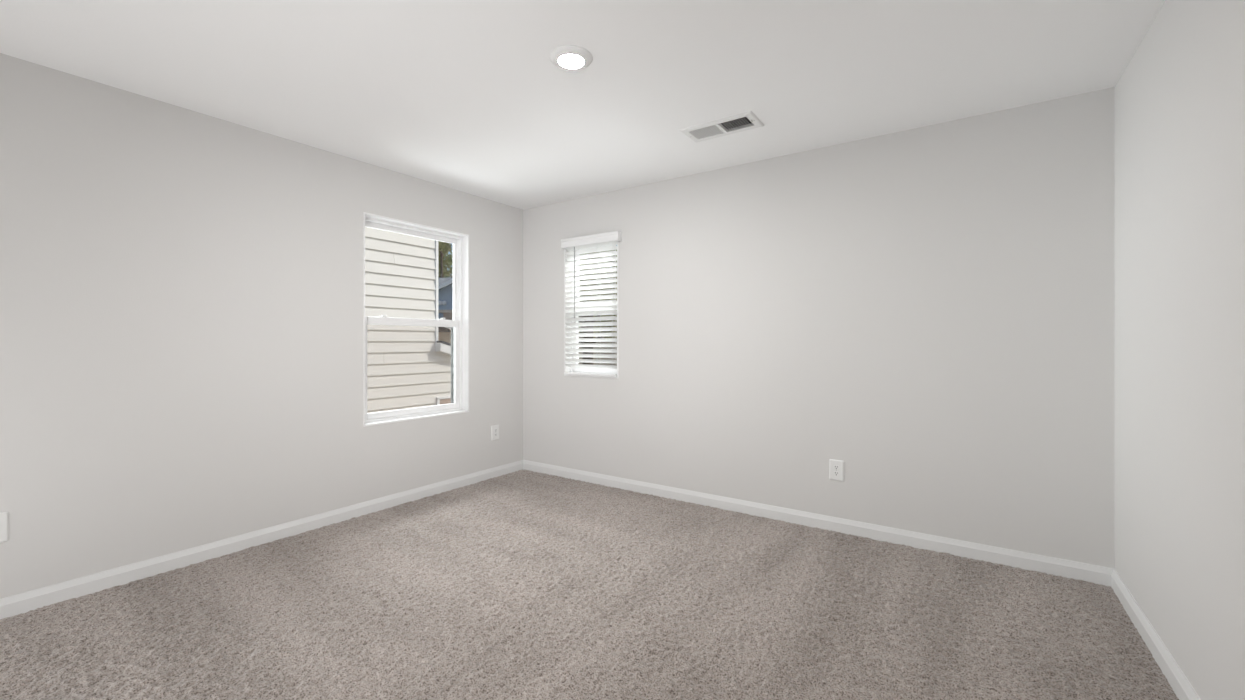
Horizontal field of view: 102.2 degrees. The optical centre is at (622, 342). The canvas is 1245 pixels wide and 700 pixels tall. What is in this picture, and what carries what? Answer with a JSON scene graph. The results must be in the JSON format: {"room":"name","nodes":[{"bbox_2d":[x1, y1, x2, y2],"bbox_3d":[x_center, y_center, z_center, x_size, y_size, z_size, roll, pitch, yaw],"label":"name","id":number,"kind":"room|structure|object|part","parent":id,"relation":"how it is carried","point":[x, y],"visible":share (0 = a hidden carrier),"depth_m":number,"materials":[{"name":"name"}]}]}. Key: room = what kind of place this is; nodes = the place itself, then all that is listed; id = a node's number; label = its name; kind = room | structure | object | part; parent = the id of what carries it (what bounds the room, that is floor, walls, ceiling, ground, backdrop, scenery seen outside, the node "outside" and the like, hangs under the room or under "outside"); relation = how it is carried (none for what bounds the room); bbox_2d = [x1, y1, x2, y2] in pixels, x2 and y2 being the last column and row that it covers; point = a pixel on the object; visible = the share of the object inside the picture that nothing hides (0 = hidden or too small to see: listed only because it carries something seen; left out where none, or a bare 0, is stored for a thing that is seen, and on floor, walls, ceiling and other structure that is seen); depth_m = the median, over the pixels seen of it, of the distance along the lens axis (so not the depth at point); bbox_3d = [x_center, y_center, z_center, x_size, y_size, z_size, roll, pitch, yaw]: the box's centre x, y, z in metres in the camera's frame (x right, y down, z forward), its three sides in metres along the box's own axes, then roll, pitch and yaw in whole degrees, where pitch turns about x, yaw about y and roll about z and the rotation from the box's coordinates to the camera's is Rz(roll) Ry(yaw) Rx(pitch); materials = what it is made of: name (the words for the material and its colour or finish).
{"room":"empty bedroom","nodes":[
{"label":"empty bedroom","id":0,"kind":"room"},
{"bbox_2d":[0,53,522,598],"bbox_3d":[-2.215,0.120,3.008,0.160,2.740,4.620,0,0,34],"label":"wall","id":1,"kind":"structure","parent":0,"point":[181,289],"depth_m":2.70,"materials":[{"name":"white paint"}]},
{"bbox_2d":[0,511,8,542],"bbox_3d":[-2.695,0.801,2.151,0.011,0.131,0.089,0,0,34],"label":"wall outlet","id":2,"kind":"object","parent":1,"relation":"attached to","point":[4,516],"visible":1,"depth_m":2.18,"materials":[{"name":"white plastic"}]},
{"bbox_2d":[0,460,522,618],"bbox_3d":[-2.142,1.152,2.959,0.015,0.088,4.300,0,0,34],"label":"baseboard","id":3,"kind":"structure","parent":1,"relation":"attached to","point":[13,605],"depth_m":2.78,"materials":[{"name":"white paint"}]},
{"bbox_2d":[363,212,468,426],"bbox_3d":[-1.607,-0.159,3.897,0.160,1.488,0.897,0,0,34],"label":"window","id":4,"kind":"structure","parent":1,"relation":"in","point":[459,325],"depth_m":4.11,"materials":[{"name":"white plastic"}]},
{"bbox_3d":[-1.648,-0.506,3.925,0.028,0.727,0.831,0,0,34],"label":"sash","id":5,"kind":"part","parent":4,"relation":"part of","materials":[{"name":"white plastic"}]},
{"bbox_3d":[-1.620,0.184,3.906,0.028,0.739,0.831,0,0,34],"label":"sash","id":6,"kind":"part","parent":4,"relation":"part of","materials":[{"name":"white plastic"}]},
{"bbox_3d":[-1.667,0.193,3.938,0.010,0.723,0.827,0,0,34],"label":"screen frame","id":7,"kind":"part","parent":4,"relation":"part of","materials":[{"name":"grey"}]},
{"bbox_2d":[491,425,498,440],"bbox_3d":[-1.125,0.800,4.455,0.011,0.131,0.089,0,0,34],"label":"wall outlet","id":8,"kind":"object","parent":1,"relation":"attached to","point":[495,428],"visible":1,"depth_m":4.45,"materials":[{"name":"white plastic"}]},
{"bbox_2d":[0,0,1164,209],"bbox_3d":[-0.475,-1.320,1.823,4.369,0.140,4.620,0,0,34],"label":"ceiling","id":9,"kind":"structure","parent":0,"point":[468,96],"depth_m":2.31,"materials":[{"name":"white paint"}]},
{"bbox_2d":[550,45,592,69],"bbox_3d":[-0.225,-1.240,2.206,0.188,0.019,0.188,0,0,34],"label":"recessed light","id":10,"kind":"object","parent":9,"relation":"in","point":[568,57],"visible":1,"depth_m":2.18,"materials":[{"name":"white plastic"}]},
{"bbox_2d":[558,54,583,67],"bbox_3d":[-0.225,-1.234,2.206,0.111,0.004,0.111,0,0,34],"label":"diffuser","id":11,"kind":"object","parent":10,"relation":"attached to","point":[564,60],"depth_m":2.20,"materials":[{"name":"white plastic"}]},
{"bbox_2d":[679,111,763,142],"bbox_3d":[0.575,-1.299,2.925,0.436,0.128,0.219,0,0,34],"label":"ceiling vent","id":12,"kind":"object","parent":9,"relation":"in","point":[744,121],"visible":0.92,"depth_m":2.93,"materials":[{"name":"white metal"}]},
{"bbox_2d":[0,470,1178,699],"bbox_3d":[-0.475,1.193,1.823,4.049,0.023,4.300,0,0,34],"label":"floor","id":13,"kind":"structure","parent":0,"point":[521,584],"depth_m":2.18,"materials":[{"name":"beige carpet"}]},
{"bbox_2d":[523,87,1114,568],"bbox_3d":[0.780,0.120,3.666,4.049,2.740,0.160,0,0,34],"label":"wall","id":14,"kind":"structure","parent":0,"point":[927,311],"depth_m":3.08,"materials":[{"name":"white paint"}]},
{"bbox_2d":[564,241,617,377],"bbox_3d":[-0.230,-0.303,4.352,0.582,1.200,0.160,0,0,34],"label":"window","id":15,"kind":"structure","parent":14,"relation":"in","point":[566,369],"depth_m":4.45,"materials":[{"name":"white"}]},
{"bbox_3d":[-0.211,-0.303,4.381,0.580,1.198,0.090,0,0,34],"label":"frame","id":16,"kind":"part","parent":15,"relation":"part of","materials":[{"name":"white plastic"}]},
{"bbox_2d":[561,231,621,376],"bbox_3d":[-0.265,-0.308,4.264,0.607,1.185,0.089,0,0,34],"label":"window blind","id":17,"kind":"object","parent":15,"relation":"attached to","point":[608,238],"visible":1,"depth_m":4.28,"materials":[{"name":"white plastic"}]},
{"bbox_3d":[-0.273,0.274,4.289,0.554,0.020,0.048,0,0,34],"label":"rail","id":18,"kind":"part","parent":17,"relation":"part of","materials":[{"name":"white plastic"}]},
{"bbox_3d":[-0.221,-0.032,4.365,0.516,0.595,0.028,0,0,34],"label":"sash","id":19,"kind":"part","parent":15,"relation":"part of","materials":[{"name":"white plastic"}]},
{"bbox_3d":[-0.202,-0.579,4.394,0.516,0.583,0.028,0,0,34],"label":"sash","id":20,"kind":"part","parent":15,"relation":"part of","materials":[{"name":"white plastic"}]},
{"bbox_2d":[523,460,1113,585],"bbox_3d":[0.731,1.152,3.594,4.049,0.088,0.015,0,0,34],"label":"baseboard","id":21,"kind":"structure","parent":14,"relation":"attached to","point":[1096,574],"depth_m":3.08,"materials":[{"name":"white paint"}]},
{"bbox_2d":[829,459,843,481],"bbox_3d":[1.351,0.808,3.173,0.089,0.131,0.011,0,0,34],"label":"wall outlet","id":22,"kind":"object","parent":14,"relation":"attached to","point":[836,467],"visible":1,"depth_m":3.17,"materials":[{"name":"white plastic"}]},
{"bbox_2d":[1115,0,1244,699],"bbox_3d":[1.264,0.120,0.638,0.160,2.740,4.620,0,0,34],"label":"wall","id":23,"kind":"structure","parent":0,"point":[1180,96],"depth_m":1.67,"materials":[{"name":"white paint"}]},
{"bbox_2d":[1111,569,1200,699],"bbox_3d":[1.191,1.152,0.688,0.015,0.088,4.300,0,0,34],"label":"baseboard","id":24,"kind":"structure","parent":23,"relation":"attached to","point":[1181,686],"depth_m":1.90,"materials":[{"name":"white paint"}]},
{"label":"outside","id":25,"kind":"structure","parent":0,"visible":0},
{"bbox_3d":[15.955,4.190,29.532,180.000,0.200,180.000,0,0,34],"label":"ground","id":26,"kind":"structure","parent":25,"visible":0},
{"bbox_2d":[365,227,450,412],"bbox_3d":[-7.629,0.023,5.699,6.760,8.135,12.050,0,0,34],"label":"house","id":27,"kind":"structure","parent":26,"relation":"on","point":[408,366],"depth_m":7.01,"materials":[{"name":"beige plastic"}]},
{"bbox_3d":[-2.779,-1.001,7.469,0.084,2.287,0.042,0,0,34],"label":"corner post","id":28,"kind":"part","parent":27,"relation":"part of","materials":[{"name":"white"}]},
{"bbox_3d":[-2.514,1.604,7.812,0.056,1.572,0.878,0,0,34],"label":"window trim","id":29,"kind":"part","parent":27,"relation":"part of","materials":[{"name":"white"}]},
{"bbox_2d":[438,327,450,342],"bbox_3d":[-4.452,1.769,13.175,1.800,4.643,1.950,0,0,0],"label":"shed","id":30,"kind":"object","parent":26,"relation":"on","point":[444,333],"visible":0.07,"depth_m":12.50,"materials":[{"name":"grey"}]},
{"bbox_3d":[-4.452,-0.354,12.480,1.120,0.211,0.020,0,0,0],"label":"gable panel","id":31,"kind":"part","parent":30,"relation":"part of","materials":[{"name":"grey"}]},
{"bbox_2d":[438,279,452,319],"bbox_3d":[-4.774,0.780,19.350,5.700,6.619,5.800,0,0,0],"label":"house","id":32,"kind":"structure","parent":26,"relation":"on","point":[445,290],"depth_m":17.00,"materials":[{"name":"blue"}]},
{"bbox_3d":[-4.774,-1.788,16.725,5.700,1.482,0.050,0,0,0],"label":"rake trim","id":33,"kind":"part","parent":32,"relation":"part of","materials":[{"name":"white"}]},
{"bbox_2d":[438,241,452,277],"bbox_3d":[-11.418,-1.698,30.869,4.505,11.683,4.477,0,0,34],"label":"tree","id":34,"kind":"object","parent":26,"relation":"on","point":[444,248],"visible":0.16,"depth_m":31.32,"materials":[{"name":"green plant"}]},
{"bbox_2d":[438,278,452,284],"bbox_3d":[-9.003,0.428,25.000,6.550,7.324,4.900,0,0,0],"label":"house","id":35,"kind":"structure","parent":26,"relation":"on","point":[440,280],"depth_m":24.38,"materials":[{"name":"grey"}]},
{"bbox_2d":[439,251,452,277],"bbox_3d":[-11.848,-1.873,35.997,3.978,12.034,4.247,0,0,34],"label":"tree","id":36,"kind":"object","parent":26,"relation":"on","point":[450,260],"visible":0.06,"depth_m":35.06,"materials":[{"name":"green plant"}]},
{"bbox_2d":[579,251,616,364],"bbox_3d":[-1.402,-0.234,14.601,2.948,8.757,3.640,0,0,23],"label":"tree","id":37,"kind":"object","parent":26,"relation":"on","point":[602,251],"visible":0.07,"depth_m":14.37,"materials":[{"name":"green plant"}]},
{"bbox_2d":[579,337,616,365],"bbox_3d":[-1.366,1.100,27.463,6.300,5.981,5.550,0,0,-6],"label":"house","id":38,"kind":"structure","parent":26,"relation":"on","point":[579,337],"depth_m":25.02,"materials":[{"name":"grey"}]},
{"bbox_2d":[594,250,616,332],"bbox_3d":[0.123,-0.378,18.428,3.061,9.045,3.442,0,0,-39],"label":"tree","id":39,"kind":"object","parent":26,"relation":"on","point":[610,250],"visible":0.02,"depth_m":17.64,"materials":[{"name":"green plant"}]}
]}

